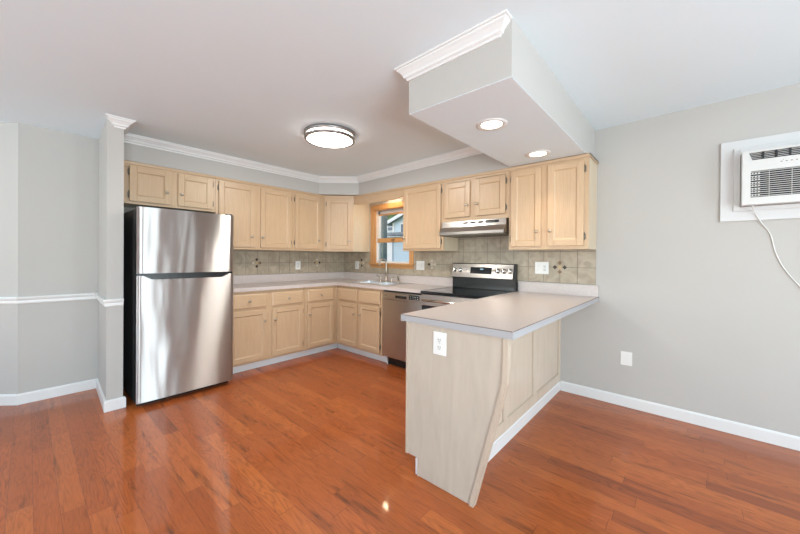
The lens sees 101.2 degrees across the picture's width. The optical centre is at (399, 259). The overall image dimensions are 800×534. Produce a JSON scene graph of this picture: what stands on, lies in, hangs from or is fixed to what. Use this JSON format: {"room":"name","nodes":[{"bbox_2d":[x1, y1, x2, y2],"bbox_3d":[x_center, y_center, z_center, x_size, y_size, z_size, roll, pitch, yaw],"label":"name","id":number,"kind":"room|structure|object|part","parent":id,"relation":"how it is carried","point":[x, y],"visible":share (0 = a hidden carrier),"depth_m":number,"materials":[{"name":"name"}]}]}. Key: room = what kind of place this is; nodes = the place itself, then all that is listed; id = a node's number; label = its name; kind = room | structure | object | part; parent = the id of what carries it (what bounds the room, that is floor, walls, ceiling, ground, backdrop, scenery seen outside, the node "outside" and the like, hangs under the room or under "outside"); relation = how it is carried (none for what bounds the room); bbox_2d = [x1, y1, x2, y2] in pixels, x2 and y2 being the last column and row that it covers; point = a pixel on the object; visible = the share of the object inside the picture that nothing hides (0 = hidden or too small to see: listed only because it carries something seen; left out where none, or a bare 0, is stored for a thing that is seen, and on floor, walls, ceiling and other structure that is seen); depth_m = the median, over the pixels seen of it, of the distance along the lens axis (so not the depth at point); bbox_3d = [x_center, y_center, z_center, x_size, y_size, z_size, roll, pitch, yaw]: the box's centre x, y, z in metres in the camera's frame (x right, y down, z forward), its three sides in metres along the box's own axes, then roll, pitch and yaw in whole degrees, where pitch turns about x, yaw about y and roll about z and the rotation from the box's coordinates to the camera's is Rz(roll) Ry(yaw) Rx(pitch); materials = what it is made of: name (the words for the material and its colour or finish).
{"room":"kitchen","nodes":[
{"label":"kitchen","id":0,"kind":"room"},
{"bbox_2d":[0,122,18,393],"bbox_3d":[-4.215,-0.041,2.777,1.965,2.530,0.120,0,0,-4],"label":"wall","id":1,"kind":"structure","parent":0,"point":[8,131],"depth_m":2.77,"materials":[{"name":"beige paint"}]},
{"bbox_2d":[0,293,123,306],"bbox_3d":[-3.740,0.344,2.894,2.893,0.060,0.527,0,0,0],"label":"chair rail","id":2,"kind":"object","parent":1,"relation":"attached to","point":[83,296],"visible":1,"depth_m":2.84,"materials":[{"name":"white paint"}]},
{"bbox_2d":[98,118,123,400],"bbox_3d":[-2.614,-0.029,2.942,0.717,2.530,0.106,1,0,41],"label":"wall","id":3,"kind":"structure","parent":0,"point":[111,139],"depth_m":2.72,"materials":[{"name":"beige paint"}]},
{"bbox_2d":[0,378,125,412],"bbox_3d":[-3.745,1.183,2.904,2.897,0.090,0.510,0,0,0],"label":"baseboard","id":4,"kind":"structure","parent":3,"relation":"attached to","point":[5,399],"depth_m":2.85,"materials":[{"name":"white paint"}]},
{"bbox_2d":[18,123,343,393],"bbox_3d":[-2.114,-0.031,4.111,0.139,2.530,3.475,1,0,41],"label":"wall","id":5,"kind":"structure","parent":0,"point":[58,171],"depth_m":2.97,"materials":[{"name":"beige paint"}]},
{"bbox_2d":[124,160,215,212],"bbox_3d":[-2.412,-0.719,3.394,0.368,0.394,0.833,1,0,41],"label":"upper cabinet","id":6,"kind":"object","parent":5,"relation":"attached to","point":[145,185],"visible":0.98,"depth_m":3.27,"materials":[{"name":"brown wood"}]},
{"bbox_3d":[-2.409,-0.711,3.178,0.020,0.330,0.327,1,0,41],"label":"door","id":7,"kind":"part","parent":6,"relation":"part of","materials":[{"name":"brown wood"}]},
{"bbox_3d":[-2.424,-0.903,3.405,0.329,0.028,0.833,1,0,41],"label":"moulding","id":8,"kind":"part","parent":6,"relation":"part of","materials":[{"name":"brown wood"}]},
{"bbox_3d":[-2.154,-0.710,3.466,0.020,0.330,0.322,1,0,41],"label":"door","id":9,"kind":"part","parent":6,"relation":"part of","materials":[{"name":"brown wood"}]},
{"bbox_2d":[213,176,292,250],"bbox_3d":[-1.826,-0.517,4.060,0.368,0.796,0.937,1,0,41],"label":"upper cabinet","id":10,"kind":"object","parent":5,"relation":"attached to","point":[263,214],"visible":0.91,"depth_m":3.97,"materials":[{"name":"brown wood"}]},
{"bbox_3d":[-1.874,-0.506,3.786,0.020,0.722,0.402,1,0,41],"label":"door","id":11,"kind":"part","parent":10,"relation":"part of","materials":[{"name":"brown wood"}]},
{"bbox_3d":[-1.837,-0.901,4.071,0.329,0.028,0.937,1,0,41],"label":"moulding","id":12,"kind":"part","parent":10,"relation":"part of","materials":[{"name":"brown wood"}]},
{"bbox_3d":[-1.559,-0.505,4.142,0.020,0.722,0.405,1,0,41],"label":"door","id":13,"kind":"part","parent":10,"relation":"part of","materials":[{"name":"brown wood"}]},
{"bbox_2d":[295,261,300,269],"bbox_3d":[-1.469,0.086,4.732,0.009,0.122,0.082,1,0,41],"label":"wall outlet","id":14,"kind":"object","parent":5,"relation":"attached to","point":[297,263],"visible":1,"depth_m":4.72,"materials":[{"name":"white plastic"}]},
{"bbox_2d":[290,190,324,250],"bbox_3d":[-1.348,-0.515,4.601,0.368,0.796,0.503,1,0,41],"label":"upper cabinet","id":15,"kind":"object","parent":5,"relation":"attached to","point":[308,219],"visible":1,"depth_m":4.48,"materials":[{"name":"brown wood"}]},
{"bbox_3d":[-1.254,-0.504,4.488,0.020,0.722,0.400,1,0,41],"label":"door","id":16,"kind":"part","parent":15,"relation":"part of","materials":[{"name":"brown wood"}]},
{"bbox_3d":[-1.359,-0.900,4.612,0.329,0.028,0.503,1,0,41],"label":"moulding","id":17,"kind":"part","parent":15,"relation":"part of","materials":[{"name":"brown wood"}]},
{"bbox_2d":[124,18,594,195],"bbox_3d":[-0.522,-1.093,3.097,3.587,0.374,2.890,1,0,41],"label":"soffit","id":18,"kind":"structure","parent":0,"point":[512,54],"depth_m":2.26,"materials":[{"name":"beige paint"}]},
{"bbox_2d":[105,9,511,182],"bbox_3d":[-0.548,-1.129,2.825,3.270,0.129,2.693,1,0,41],"label":"crown molding","id":19,"kind":"structure","parent":18,"relation":"attached to","point":[491,29],"depth_m":3.04,"materials":[{"name":"white paint"}]},
{"bbox_2d":[0,336,799,533],"bbox_3d":[-1.137,1.256,0.761,9.000,0.001,7.200,1,0,41],"label":"floor","id":20,"kind":"structure","parent":0,"point":[314,443],"depth_m":1.99,"materials":[{"name":"red wood"}]},
{"bbox_2d":[123,206,233,405],"bbox_3d":[-2.202,0.392,3.241,0.786,1.690,0.766,1,0,41],"label":"refrigerator","id":21,"kind":"object","parent":20,"relation":"on","point":[178,264],"visible":0.99,"depth_m":2.93,"materials":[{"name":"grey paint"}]},
{"bbox_3d":[-1.936,0.666,3.006,0.072,1.058,0.766,1,0,41],"label":"door","id":22,"kind":"part","parent":21,"relation":"part of","materials":[{"name":"silver metal"}]},
{"bbox_3d":[-1.930,-0.159,3.002,0.072,0.554,0.766,1,0,41],"label":"freezer door","id":23,"kind":"part","parent":21,"relation":"part of","materials":[{"name":"silver metal"}]},
{"bbox_2d":[233,287,304,373],"bbox_3d":[-1.726,0.793,3.971,0.658,0.888,0.943,1,0,41],"label":"base cabinet","id":24,"kind":"object","parent":20,"relation":"on","point":[268,325],"visible":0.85,"depth_m":3.78,"materials":[{"name":"brown wood"}]},
{"bbox_3d":[-1.660,0.462,3.602,0.020,0.157,0.408,1,0,41],"label":"drawer","id":25,"kind":"part","parent":24,"relation":"part of","materials":[{"name":"brown wood"}]},
{"bbox_3d":[-1.663,0.846,3.604,0.020,0.552,0.408,1,0,41],"label":"door","id":26,"kind":"part","parent":24,"relation":"part of","materials":[{"name":"brown wood"}]},
{"bbox_3d":[-1.351,0.847,3.957,0.020,0.552,0.402,1,0,41],"label":"door","id":27,"kind":"part","parent":24,"relation":"part of","materials":[{"name":"brown wood"}]},
{"bbox_3d":[-1.349,0.463,3.955,0.020,0.157,0.402,1,0,41],"label":"drawer","id":28,"kind":"part","parent":24,"relation":"part of","materials":[{"name":"brown wood"}]},
{"bbox_2d":[233,272,452,292],"bbox_3d":[-0.806,0.285,3.902,2.122,0.140,2.056,1,0,41],"label":"countertop","id":29,"kind":"structure","parent":24,"relation":"on","point":[244,283],"depth_m":4.27,"materials":[{"name":"laminate"}]},
{"bbox_2d":[348,280,410,285],"bbox_3d":[-0.304,0.399,4.420,0.760,0.176,0.495,1,0,41],"label":"sink","id":30,"kind":"object","parent":29,"relation":"in","point":[372,282],"visible":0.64,"depth_m":4.47,"materials":[{"name":"silver metal"}]},
{"bbox_2d":[355,281,380,282],"bbox_3d":[-0.451,0.398,4.523,0.335,0.175,0.385,1,0,41],"label":"basin","id":31,"kind":"object","parent":30,"relation":"in","point":[355,281],"depth_m":4.68,"materials":[{"name":"silver metal"}]},
{"bbox_2d":[368,282,401,284],"bbox_3d":[-0.181,0.401,4.284,0.325,0.175,0.385,1,0,41],"label":"basin","id":32,"kind":"object","parent":30,"relation":"in","point":[378,283],"depth_m":4.44,"materials":[{"name":"silver metal"}]},
{"bbox_2d":[376,258,395,281],"bbox_3d":[-0.228,0.148,4.563,0.373,0.325,0.156,1,0,41],"label":"faucet","id":33,"kind":"object","parent":29,"relation":"on","point":[391,279],"visible":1,"depth_m":4.59,"materials":[{"name":"silver metal"}]},
{"bbox_3d":[-0.236,0.108,4.560,0.025,0.245,0.141,1,0,43],"label":"spout","id":34,"kind":"part","parent":33,"relation":"part of","materials":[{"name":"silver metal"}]},
{"bbox_2d":[302,285,336,355],"bbox_3d":[-1.227,0.794,4.536,0.658,0.888,0.562,1,0,41],"label":"base cabinet","id":35,"kind":"object","parent":20,"relation":"on","point":[320,311],"visible":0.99,"depth_m":4.30,"materials":[{"name":"brown wood"}]},
{"bbox_3d":[-1.037,0.464,4.308,0.020,0.157,0.403,1,0,41],"label":"drawer","id":36,"kind":"part","parent":35,"relation":"part of","materials":[{"name":"brown wood"}]},
{"bbox_3d":[-1.040,0.847,4.309,0.020,0.552,0.403,1,0,41],"label":"door","id":37,"kind":"part","parent":35,"relation":"part of","materials":[{"name":"brown wood"}]},
{"bbox_2d":[337,285,386,362],"bbox_3d":[-0.363,0.801,4.441,0.978,0.888,0.658,1,0,41],"label":"base cabinet","id":38,"kind":"object","parent":20,"relation":"on","point":[359,310],"visible":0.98,"depth_m":4.17,"materials":[{"name":"brown wood"}]},
{"bbox_3d":[-0.692,0.850,4.344,0.374,0.552,0.020,1,0,41],"label":"door","id":39,"kind":"part","parent":38,"relation":"part of","materials":[{"name":"brown wood"}]},
{"bbox_3d":[-0.689,0.466,4.342,0.374,0.157,0.020,1,0,41],"label":"false drawer","id":40,"kind":"part","parent":38,"relation":"part of","materials":[{"name":"brown wood"}]},
{"bbox_3d":[-0.382,0.853,4.070,0.372,0.552,0.020,1,0,41],"label":"door","id":41,"kind":"part","parent":38,"relation":"part of","materials":[{"name":"brown wood"}]},
{"bbox_3d":[-0.379,0.470,4.069,0.372,0.157,0.020,1,0,41],"label":"false drawer","id":42,"kind":"part","parent":38,"relation":"part of","materials":[{"name":"brown wood"}]},
{"bbox_2d":[382,290,421,367],"bbox_3d":[0.212,0.808,3.928,0.613,0.886,0.608,1,0,41],"label":"dishwasher","id":43,"kind":"object","parent":20,"relation":"on","point":[394,303],"visible":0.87,"depth_m":3.76,"materials":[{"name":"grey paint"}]},
{"bbox_3d":[0.079,1.202,3.763,0.576,0.098,0.020,1,0,41],"label":"kick plate","id":44,"kind":"part","parent":43,"relation":"part of","materials":[{"name":"black metal"}]},
{"bbox_3d":[0.009,0.430,3.710,0.170,0.032,0.002,1,0,41],"label":"pocket handle","id":45,"kind":"part","parent":43,"relation":"part of","materials":[{"name":"black plastic"}]},
{"bbox_3d":[0.027,0.426,3.716,0.604,0.084,0.033,1,0,41],"label":"control panel","id":46,"kind":"part","parent":43,"relation":"part of","materials":[{"name":"silver metal"}]},
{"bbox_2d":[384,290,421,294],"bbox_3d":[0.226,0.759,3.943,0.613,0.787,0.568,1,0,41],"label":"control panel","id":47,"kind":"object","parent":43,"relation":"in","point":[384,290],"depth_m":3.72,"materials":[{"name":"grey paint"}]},
{"bbox_2d":[421,263,517,309],"bbox_3d":[0.709,0.652,3.433,0.768,1.212,0.730,1,0,41],"label":"range","id":48,"kind":"object","parent":20,"relation":"on","point":[471,281],"visible":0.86,"depth_m":3.50,"materials":[{"name":"black metal"}]},
{"bbox_2d":[422,305,433,309],"bbox_3d":[0.728,0.795,3.456,0.761,0.866,0.668,1,0,41],"label":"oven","id":49,"kind":"object","parent":48,"relation":"in","point":[423,306],"depth_m":3.40,"materials":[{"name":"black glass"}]},
{"bbox_3d":[0.490,0.423,3.179,0.663,0.024,0.060,1,0,41],"label":"handle","id":50,"kind":"part","parent":48,"relation":"part of","materials":[{"name":"silver metal"}]},
{"bbox_3d":[0.520,0.424,3.215,0.757,0.118,0.038,1,0,41],"label":"trim","id":51,"kind":"part","parent":48,"relation":"part of","materials":[{"name":"silver metal"}]},
{"bbox_2d":[421,287,511,298],"bbox_3d":[0.725,0.347,3.447,0.768,0.029,0.672,1,0,41],"label":"cooktop","id":52,"kind":"object","parent":48,"relation":"in","point":[451,292],"depth_m":3.36,"materials":[{"name":"black glass"}]},
{"bbox_3d":[0.900,0.130,3.657,0.737,0.150,0.032,1,0,41],"label":"control panel","id":53,"kind":"part","parent":48,"relation":"part of","materials":[{"name":"silver metal"}]},
{"bbox_2d":[405,319,560,507],"bbox_3d":[0.906,0.819,2.478,0.631,0.888,1.922,1,0,41],"label":"base cabinet","id":54,"kind":"object","parent":20,"relation":"on","point":[464,406],"visible":0.68,"depth_m":1.82,"materials":[{"name":"brown wood"}]},
{"bbox_2d":[433,331,446,356],"bbox_3d":[0.218,0.465,1.808,0.086,0.126,0.009,1,0,41],"label":"wall outlet","id":55,"kind":"object","parent":54,"relation":"attached to","point":[439,339],"visible":1,"depth_m":1.80,"materials":[{"name":"white plastic"}]},
{"bbox_3d":[0.279,0.817,1.773,0.609,0.888,0.019,1,0,41],"label":"panel","id":56,"kind":"part","parent":54,"relation":"part of","materials":[{"name":"brown wood"}]},
{"bbox_2d":[401,281,598,339],"bbox_3d":[0.888,0.303,2.490,0.736,0.140,1.930,1,0,41],"label":"countertop","id":57,"kind":"structure","parent":54,"relation":"on","point":[535,305],"depth_m":2.13,"materials":[{"name":"laminate"}]},
{"bbox_3d":[0.509,0.764,2.009,0.009,0.672,0.572,1,0,41],"label":"panel","id":58,"kind":"part","parent":54,"relation":"part of","materials":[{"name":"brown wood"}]},
{"bbox_3d":[0.902,0.765,2.455,0.009,0.672,0.493,1,0,41],"label":"panel","id":59,"kind":"part","parent":54,"relation":"part of","materials":[{"name":"brown wood"}]},
{"bbox_3d":[0.921,1.219,2.476,0.016,0.088,1.874,1,0,41],"label":"trim","id":60,"kind":"part","parent":54,"relation":"part of","materials":[{"name":"white paint"}]},
{"bbox_3d":[0.927,0.774,2.479,0.014,0.799,1.893,1,0,41],"label":"frame","id":61,"kind":"part","parent":54,"relation":"part of","materials":[{"name":"brown wood"}]},
{"bbox_3d":[1.315,0.766,2.922,0.009,0.672,0.605,1,0,41],"label":"panel","id":62,"kind":"part","parent":54,"relation":"part of","materials":[{"name":"brown wood"}]},
{"bbox_2d":[0,0,799,176],"bbox_3d":[-1.085,-1.224,0.788,9.000,0.240,7.300,1,0,41],"label":"ceiling","id":63,"kind":"structure","parent":0,"point":[243,79],"depth_m":1.94,"materials":[{"name":"white paint"}]},
{"bbox_2d":[304,123,355,148],"bbox_3d":[-0.647,-1.125,3.035,0.468,0.078,0.468,1,0,41],"label":"ceiling light","id":64,"kind":"object","parent":63,"relation":"attached to","point":[325,135],"visible":1,"depth_m":2.92,"materials":[{"name":"silver metal"}]},
{"bbox_2d":[307,128,351,147],"bbox_3d":[-0.647,-1.110,3.035,0.422,0.048,0.422,1,0,41],"label":"diffuser","id":65,"kind":"object","parent":64,"relation":"attached to","point":[320,137],"depth_m":2.94,"materials":[{"name":"white plastic"}]},
{"bbox_2d":[409,76,585,166],"bbox_3d":[0.802,-0.890,2.381,0.648,0.004,1.521,1,0,41],"label":"soffit underside","id":66,"kind":"structure","parent":0,"point":[529,127],"depth_m":2.16,"materials":[{"name":"white paint"}]},
{"bbox_2d":[476,118,507,130],"bbox_3d":[0.604,-0.885,2.164,0.200,0.007,0.200,1,0,41],"label":"recessed light","id":67,"kind":"object","parent":66,"relation":"in","point":[491,124],"visible":1,"depth_m":2.16,"materials":[{"name":"white paint"}]},
{"bbox_2d":[525,150,550,157],"bbox_3d":[1.160,-0.884,2.760,0.200,0.007,0.200,1,0,41],"label":"recessed light","id":68,"kind":"object","parent":66,"relation":"in","point":[537,153],"visible":1,"depth_m":2.74,"materials":[{"name":"white paint"}]},
{"bbox_2d":[344,83,799,436],"bbox_3d":[1.847,0.003,3.006,7.520,2.530,0.129,1,0,41],"label":"wall","id":69,"kind":"structure","parent":0,"point":[706,310],"depth_m":2.60,"materials":[{"name":"beige paint"}]},
{"bbox_2d":[316,195,369,251],"bbox_3d":[-0.888,-0.513,4.931,0.622,0.796,0.622,1,0,41],"label":"upper cabinet","id":70,"kind":"object","parent":69,"relation":"attached to","point":[347,223],"visible":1,"depth_m":4.70,"materials":[{"name":"brown wood"}]},
{"bbox_3d":[-0.871,-0.898,4.706,0.420,0.026,0.013,0,0,-4],"label":"moulding","id":71,"kind":"part","parent":70,"relation":"part of","materials":[{"name":"brown wood"}]},
{"bbox_3d":[-0.874,-0.507,4.713,0.412,0.785,0.002,0,0,-4],"label":"frame","id":72,"kind":"part","parent":70,"relation":"part of","materials":[{"name":"brown wood"}]},
{"bbox_3d":[-0.870,-0.502,4.702,0.358,0.722,0.020,0,0,-4],"label":"door","id":73,"kind":"part","parent":70,"relation":"part of","materials":[{"name":"brown wood"}]},
{"bbox_2d":[353,187,402,204],"bbox_3d":[-0.308,-0.836,4.415,0.940,0.138,0.030,1,0,41],"label":"valance","id":74,"kind":"object","parent":70,"relation":"attached to","point":[396,193],"visible":0.99,"depth_m":4.38,"materials":[{"name":"brown wood"}]},
{"bbox_3d":[-0.314,-0.892,4.407,0.934,0.026,0.010,1,0,41],"label":"moulding","id":75,"kind":"part","parent":74,"relation":"part of","materials":[{"name":"brown wood"}]},
{"bbox_2d":[355,261,358,268],"bbox_3d":[-0.674,0.090,5.141,0.080,0.122,0.009,1,0,41],"label":"wall outlet","id":76,"kind":"object","parent":69,"relation":"attached to","point":[356,262],"visible":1,"depth_m":5.13,"materials":[{"name":"white plastic"}]},
{"bbox_2d":[368,201,413,268],"bbox_3d":[-0.098,-0.336,4.698,0.855,0.926,0.163,1,0,41],"label":"window","id":77,"kind":"structure","parent":69,"relation":"in","point":[377,211],"depth_m":4.84,"materials":[{"name":"brown wood"}]},
{"bbox_3d":[-0.090,-0.276,4.707,0.642,0.062,0.028,1,0,41],"label":"meeting rail","id":78,"kind":"part","parent":77,"relation":"part of","materials":[{"name":"brown wood"}]},
{"bbox_3d":[-0.068,-0.481,4.730,0.642,0.455,0.024,1,0,41],"label":"sash","id":79,"kind":"part","parent":77,"relation":"part of","materials":[{"name":"white plastic"}]},
{"bbox_3d":[-0.107,0.091,4.693,0.855,0.070,0.145,1,0,41],"label":"sill","id":80,"kind":"part","parent":77,"relation":"part of","materials":[{"name":"brown wood"}]},
{"bbox_3d":[-0.077,-0.657,4.717,0.642,0.022,0.008,1,0,41],"label":"sash rail","id":81,"kind":"part","parent":77,"relation":"part of","materials":[{"name":"brown wood"}]},
{"bbox_3d":[-0.090,-0.095,4.710,0.642,0.300,0.022,1,0,41],"label":"sash","id":82,"kind":"part","parent":77,"relation":"part of","materials":[{"name":"white plastic"}]},
{"bbox_2d":[416,261,423,269],"bbox_3d":[0.263,0.081,4.308,0.134,0.118,0.016,1,0,41],"label":"light switch","id":83,"kind":"object","parent":69,"relation":"attached to","point":[419,264],"visible":1,"depth_m":4.31,"materials":[{"name":"white plastic"}]},
{"bbox_2d":[402,180,457,250],"bbox_3d":[0.355,-0.500,4.003,0.603,0.796,0.368,1,0,41],"label":"upper cabinet","id":84,"kind":"object","parent":69,"relation":"attached to","point":[423,204],"visible":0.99,"depth_m":3.87,"materials":[{"name":"brown wood"}]},
{"bbox_3d":[0.254,-0.490,3.899,0.554,0.726,0.020,1,0,41],"label":"door","id":85,"kind":"part","parent":84,"relation":"part of","materials":[{"name":"brown wood"}]},
{"bbox_3d":[0.370,-0.885,4.015,0.603,0.028,0.329,1,0,41],"label":"moulding","id":86,"kind":"part","parent":84,"relation":"part of","materials":[{"name":"brown wood"}]},
{"bbox_2d":[444,168,508,221],"bbox_3d":[0.867,-0.651,3.551,0.756,0.484,0.368,1,0,41],"label":"upper cabinet","id":87,"kind":"object","parent":69,"relation":"attached to","point":[484,195],"visible":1,"depth_m":3.40,"materials":[{"name":"brown wood"}]},
{"bbox_3d":[0.621,-0.644,3.575,0.318,0.378,0.020,1,0,41],"label":"door","id":88,"kind":"part","parent":87,"relation":"part of","materials":[{"name":"brown wood"}]},
{"bbox_2d":[439,218,508,237],"bbox_3d":[0.844,-0.329,3.534,0.745,0.156,0.402,1,0,41],"label":"range hood","id":89,"kind":"object","parent":87,"relation":"attached to","point":[496,227],"visible":0.93,"depth_m":3.39,"materials":[{"name":"silver metal"}]},
{"bbox_3d":[0.919,-0.381,3.276,0.145,0.027,0.007,1,0,41],"label":"rating plate","id":90,"kind":"part","parent":89,"relation":"part of","materials":[{"name":"black"}]},
{"bbox_3d":[0.881,-0.879,3.564,0.756,0.028,0.329,1,0,41],"label":"moulding","id":91,"kind":"part","parent":87,"relation":"part of","materials":[{"name":"brown wood"}]},
{"bbox_3d":[0.908,-0.641,3.321,0.330,0.378,0.020,1,0,41],"label":"door","id":92,"kind":"part","parent":87,"relation":"part of","materials":[{"name":"brown wood"}]},
{"bbox_2d":[535,262,548,273],"bbox_3d":[1.420,0.086,3.291,0.132,0.122,0.010,1,0,41],"label":"light switch","id":93,"kind":"object","parent":69,"relation":"attached to","point":[540,267],"visible":1,"depth_m":3.29,"materials":[{"name":"white plastic"}]},
{"bbox_2d":[509,153,598,249],"bbox_3d":[1.413,-0.488,3.069,0.698,0.796,0.368,1,0,41],"label":"upper cabinet","id":94,"kind":"object","parent":69,"relation":"attached to","point":[553,203],"visible":1,"depth_m":2.92,"materials":[{"name":"brown wood"}]},
{"bbox_3d":[1.180,-0.481,3.081,0.280,0.720,0.020,1,0,41],"label":"door","id":95,"kind":"part","parent":94,"relation":"part of","materials":[{"name":"brown wood"}]},
{"bbox_3d":[1.428,-0.873,3.082,0.698,0.028,0.329,1,0,41],"label":"moulding","id":96,"kind":"part","parent":94,"relation":"part of","materials":[{"name":"brown wood"}]},
{"bbox_3d":[1.437,-0.478,2.854,0.290,0.720,0.020,1,0,41],"label":"door","id":97,"kind":"part","parent":94,"relation":"part of","materials":[{"name":"brown wood"}]},
{"bbox_2d":[620,351,631,365],"bbox_3d":[1.952,0.856,2.833,0.084,0.118,0.006,1,0,41],"label":"blank plate","id":98,"kind":"object","parent":69,"relation":"attached to","point":[625,357],"visible":1,"depth_m":2.83,"materials":[{"name":"white plastic"}]},
{"bbox_2d":[560,381,799,450],"bbox_3d":[3.009,1.237,1.894,3.884,0.090,0.014,1,0,41],"label":"baseboard","id":99,"kind":"structure","parent":69,"relation":"attached to","point":[732,427],"depth_m":2.55,"materials":[{"name":"white paint"}]},
{"bbox_2d":[720,131,799,221],"bbox_3d":[2.674,-0.565,2.183,0.779,0.580,0.030,1,0,41],"label":"frame","id":100,"kind":"object","parent":69,"relation":"attached to","point":[730,209],"visible":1,"depth_m":2.37,"materials":[{"name":"grey paint"}]},
{"bbox_2d":[740,144,799,286],"bbox_3d":[2.638,0.047,2.151,0.571,1.585,0.119,1,0,41],"label":"air conditioner","id":101,"kind":"object","parent":69,"relation":"attached to","point":[770,176],"visible":1,"depth_m":2.21,"materials":[{"name":"white plastic"}]},
{"bbox_2d":[752,172,759,195],"bbox_3d":[2.445,-0.516,2.258,0.037,0.156,0.013,1,0,41],"label":"vent","id":102,"kind":"object","parent":101,"relation":"attached to","point":[755,175],"depth_m":2.26,"materials":[{"name":"white plastic"}]},
{"bbox_2d":[749,147,799,160],"bbox_3d":[2.615,-0.706,2.115,0.509,0.051,0.029,1,0,41],"label":"outlet","id":103,"kind":"object","parent":101,"relation":"attached to","point":[777,153],"depth_m":2.20,"materials":[{"name":"white plastic"}]},
{"bbox_2d":[751,167,799,196],"bbox_3d":[2.610,-0.514,2.111,0.489,0.178,0.016,1,0,41],"label":"grille","id":104,"kind":"object","parent":101,"relation":"attached to","point":[765,181],"depth_m":2.20,"materials":[{"name":"white plastic"}]},
{"bbox_3d":[2.675,0.231,2.171,0.525,1.216,0.090,1,0,32],"label":"power cord","id":105,"kind":"part","parent":101,"relation":"part of","materials":[{"name":"white plastic"}]},
{"label":"outside","id":106,"kind":"structure","parent":0,"visible":0},
{"bbox_3d":[1.685,1.794,21.946,34.000,0.020,27.700,1,0,41],"label":"ground","id":107,"kind":"structure","parent":106,"visible":0},
{"bbox_2d":[380,215,386,260],"bbox_3d":[-0.453,-0.305,8.965,0.190,4.260,0.190,1,0,41],"label":"post","id":108,"kind":"object","parent":107,"relation":"on","point":[383,218],"visible":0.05,"depth_m":8.91,"materials":[{"name":"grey wood"}]},
{"bbox_2d":[387,214,396,219],"bbox_3d":[0.313,-2.042,32.396,3.823,7.562,4.026,1,0,41],"label":"tree","id":109,"kind":"object","parent":107,"relation":"on","point":[393,215],"visible":0.06,"depth_m":31.26,"materials":[{"name":"green plant"}]},
{"bbox_2d":[387,213,402,237],"bbox_3d":[0.741,-1.067,25.146,16.300,5.660,6.560,1,0,41],"label":"neighbor house","id":110,"kind":"structure","parent":107,"relation":"on","point":[395,224],"depth_m":22.05,"materials":[{"name":"blue"}]},
{"bbox_2d":[387,232,408,261],"bbox_3d":[2.490,0.412,10.033,7.650,2.860,2.100,1,0,41],"label":"garage","id":111,"kind":"structure","parent":107,"relation":"on","point":[395,252],"depth_m":11.30,"materials":[{"name":"blue"}]}
]}

